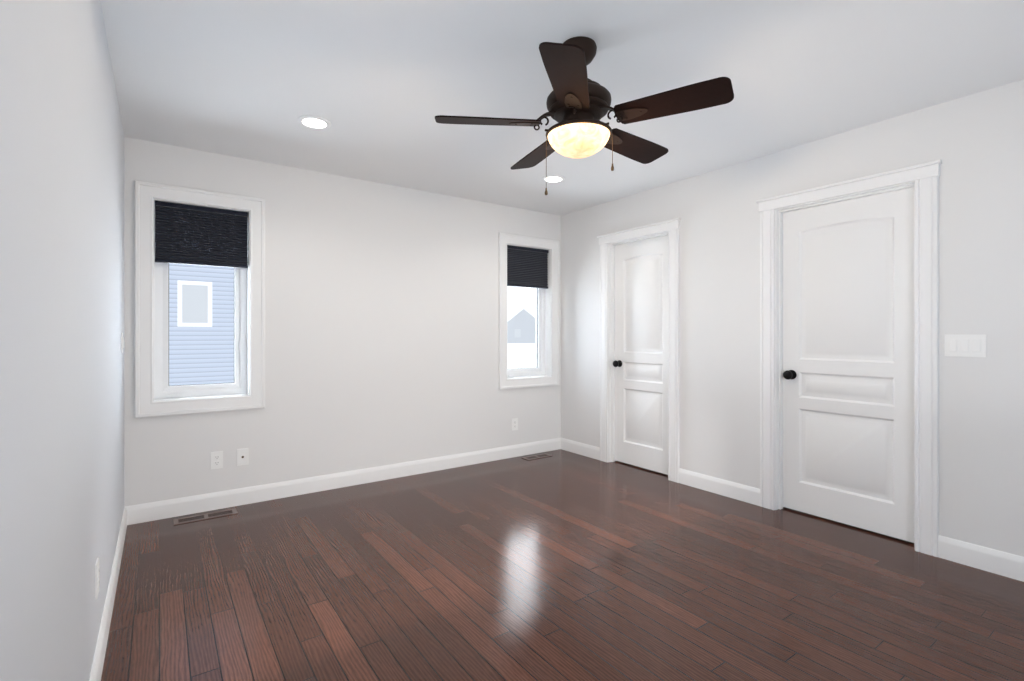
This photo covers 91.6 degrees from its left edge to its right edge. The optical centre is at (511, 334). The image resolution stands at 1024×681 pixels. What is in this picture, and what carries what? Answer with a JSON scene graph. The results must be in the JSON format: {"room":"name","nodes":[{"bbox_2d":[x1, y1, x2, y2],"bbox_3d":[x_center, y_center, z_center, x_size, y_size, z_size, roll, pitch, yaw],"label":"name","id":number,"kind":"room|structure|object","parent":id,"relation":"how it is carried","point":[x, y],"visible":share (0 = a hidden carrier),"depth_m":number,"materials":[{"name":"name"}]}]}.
{"room":"empty bedroom","nodes":[
{"label":"empty bedroom","id":0,"kind":"room"},
{"bbox_2d":[0,0,123,680],"bbox_3d":[-1.005,-0.020,0.918,0.220,2.440,5.260,0,0,-35],"label":"wall","id":1,"kind":"structure","parent":0,"point":[61,319],"depth_m":1.09,"materials":[{"name":"white paint"}]},
{"bbox_2d":[95,558,99,598],"bbox_3d":[-1.444,0.850,1.735,0.008,0.116,0.072,0,0,-35],"label":"electrical outlet","id":2,"kind":"object","parent":1,"relation":"attached to","point":[97,574],"visible":1,"depth_m":1.72,"materials":[{"name":"white plastic"}]},
{"bbox_2d":[89,505,132,680],"bbox_3d":[-0.910,1.142,0.986,0.014,0.116,5.260,0,0,-35],"label":"baseboard","id":3,"kind":"structure","parent":1,"relation":"attached to","point":[127,518],"depth_m":2.06,"materials":[{"name":"white wood"}]},
{"bbox_2d":[124,137,560,506],"bbox_3d":[-0.585,-0.020,4.573,5.130,2.440,0.220,0,0,-35],"label":"wall","id":4,"kind":"structure","parent":0,"point":[381,324],"depth_m":3.94,"materials":[{"name":"white paint"}]},
{"bbox_2d":[135,180,264,417],"bbox_3d":[-2.130,0.115,3.432,0.747,2.170,0.197,0,0,-35],"label":"window","id":5,"kind":"structure","parent":4,"relation":"in","point":[195,235],"depth_m":3.37,"materials":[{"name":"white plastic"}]},
{"bbox_2d":[211,451,222,468],"bbox_3d":[-2.024,0.865,3.414,0.072,0.116,0.008,0,0,-35],"label":"electrical outlet","id":6,"kind":"object","parent":4,"relation":"attached to","point":[216,460],"visible":1,"depth_m":3.41,"materials":[{"name":"white plastic"}]},
{"bbox_2d":[237,448,247,465],"bbox_3d":[-1.894,0.865,3.502,0.072,0.116,0.016,0,0,-35],"label":"electrical outlet","id":7,"kind":"object","parent":4,"relation":"attached to","point":[242,456],"visible":1,"depth_m":3.50,"materials":[{"name":"white plastic"}]},
{"bbox_2d":[133,438,560,523],"bbox_3d":[-0.946,1.142,4.174,3.580,0.116,0.014,0,0,-35],"label":"baseboard","id":8,"kind":"structure","parent":4,"relation":"attached to","point":[146,512],"depth_m":3.80,"materials":[{"name":"white wood"}]},
{"bbox_2d":[512,418,517,430],"bbox_3d":[0.028,0.882,4.867,0.072,0.116,0.008,0,0,-35],"label":"electrical outlet","id":9,"kind":"object","parent":4,"relation":"attached to","point":[514,423],"visible":1,"depth_m":4.87,"materials":[{"name":"white plastic"}]},
{"bbox_2d":[498,232,558,389],"bbox_3d":[0.134,0.115,5.034,0.747,2.170,0.197,0,0,-35],"label":"window","id":10,"kind":"structure","parent":4,"relation":"in","point":[527,267],"depth_m":5.06,"materials":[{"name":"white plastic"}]},
{"bbox_2d":[100,0,1023,215],"bbox_3d":[1.039,-1.340,2.365,5.230,0.200,5.700,0,0,-35],"label":"ceiling","id":11,"kind":"structure","parent":0,"point":[379,85],"depth_m":2.39,"materials":[{"name":"white paint"}]},
{"bbox_2d":[297,115,330,128],"bbox_3d":[-1.156,-1.236,2.913,0.184,0.007,0.184,0,0,-35],"label":"recessed light","id":12,"kind":"object","parent":11,"relation":"in","point":[313,122],"visible":1,"depth_m":2.90,"materials":[{"name":"white"}]},
{"bbox_2d":[542,175,564,182],"bbox_3d":[0.331,-1.236,3.971,0.184,0.007,0.184,0,0,-35],"label":"recessed light","id":13,"kind":"object","parent":11,"relation":"in","point":[554,178],"visible":0.98,"depth_m":3.95,"materials":[{"name":"white"}]},
{"bbox_2d":[435,36,733,194],"bbox_3d":[0.304,-0.919,2.176,1.166,0.641,1.186,0,0,-35],"label":"fan","id":14,"kind":"object","parent":11,"relation":"hanging from","point":[578,103],"visible":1,"depth_m":2.04,"materials":[{"name":"brown wood"}]},
{"bbox_2d":[101,449,1023,680],"bbox_3d":[1.039,1.300,2.365,5.230,0.200,5.700,0,0,-35],"label":"floor","id":15,"kind":"structure","parent":0,"point":[561,565],"depth_m":2.32,"materials":[{"name":"brown wood"}]},
{"bbox_2d":[173,508,237,524],"bbox_3d":[-2.009,1.198,3.270,0.355,0.004,0.115,0,0,-35],"label":"floor vent","id":16,"kind":"object","parent":15,"relation":"in","point":[189,519],"visible":1,"depth_m":3.26,"materials":[{"name":"brown metal"}]},
{"bbox_2d":[522,453,552,459],"bbox_3d":[0.246,1.198,4.861,0.300,0.004,0.115,0,0,-35],"label":"floor vent","id":17,"kind":"object","parent":15,"relation":"in","point":[544,455],"visible":1,"depth_m":4.86,"materials":[{"name":"brown metal"}]},
{"bbox_2d":[561,79,1023,556],"bbox_3d":[2.078,-0.020,3.101,0.115,2.440,5.260,0,0,-35],"label":"wall","id":18,"kind":"structure","parent":0,"point":[974,143],"depth_m":2.97,"materials":[{"name":"white paint"}]},
{"bbox_2d":[561,438,599,459],"bbox_3d":[0.684,1.142,4.958,0.014,0.116,0.538,0,0,-35],"label":"baseboard","id":19,"kind":"structure","parent":18,"relation":"attached to","point":[583,449],"depth_m":4.95,"materials":[{"name":"white wood"}]},
{"bbox_2d":[597,218,680,482],"bbox_3d":[1.131,0.134,4.405,0.153,2.132,0.912,0,0,-35],"label":"door frame","id":20,"kind":"structure","parent":18,"relation":"attached to","point":[608,242],"depth_m":4.50,"materials":[{"name":"white wood"}]},
{"bbox_2d":[613,235,667,474],"bbox_3d":[1.142,0.173,4.415,0.108,2.029,0.666,0,0,-35],"label":"door","id":21,"kind":"structure","parent":18,"relation":"in","point":[640,363],"depth_m":4.43,"materials":[{"name":"white wood"}]},
{"bbox_2d":[678,468,759,505],"bbox_3d":[1.541,1.142,3.747,0.014,0.116,0.668,0,0,-35],"label":"baseboard","id":22,"kind":"structure","parent":18,"relation":"attached to","point":[737,491],"depth_m":3.71,"materials":[{"name":"white wood"}]},
{"bbox_2d":[756,159,941,556],"bbox_3d":[2.052,0.134,3.104,0.153,2.132,1.004,0,0,-35],"label":"door frame","id":23,"kind":"structure","parent":18,"relation":"in","point":[922,179],"depth_m":2.77,"materials":[{"name":"white wood"}]},
{"bbox_2d":[783,187,913,542],"bbox_3d":[2.063,0.173,3.114,0.108,2.029,0.758,0,0,-35],"label":"door","id":24,"kind":"structure","parent":23,"relation":"attached to","point":[848,362],"depth_m":3.09,"materials":[{"name":"white wood"}]},
{"bbox_2d":[944,334,985,356],"bbox_3d":[2.359,0.060,2.594,0.012,0.116,0.164,0,0,-35],"label":"light switch","id":25,"kind":"object","parent":18,"relation":"attached to","point":[965,345],"visible":1,"depth_m":2.59,"materials":[{"name":"white plastic"}]},
{"bbox_2d":[938,535,1023,581],"bbox_3d":[2.912,1.142,1.812,0.014,0.116,2.132,0,0,-35],"label":"baseboard","id":26,"kind":"structure","parent":18,"relation":"attached to","point":[1005,564],"depth_m":2.53,"materials":[{"name":"white wood"}]},
{"label":"outside","id":27,"kind":"structure","parent":0,"visible":0},
{"bbox_2d":[507,343,535,367],"bbox_3d":[2.950,2.890,60.902,64.800,4.620,84.000,0,0,-35],"label":"snowfield","id":28,"kind":"structure","parent":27,"point":[522,347],"depth_m":13.49,"materials":[{"name":"white snow"}]},
{"bbox_2d":[507,309,535,342],"bbox_3d":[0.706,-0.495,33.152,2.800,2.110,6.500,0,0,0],"label":"house","id":29,"kind":"structure","parent":28,"relation":"on","point":[515,328],"depth_m":30.15,"materials":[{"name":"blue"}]},
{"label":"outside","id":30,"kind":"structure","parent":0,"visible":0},
{"bbox_2d":[169,263,233,385],"bbox_3d":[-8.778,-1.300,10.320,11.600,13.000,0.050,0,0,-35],"label":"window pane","id":31,"kind":"structure","parent":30,"point":[189,297],"depth_m":11.47,"materials":[{"name":"clear glass"}]}
]}

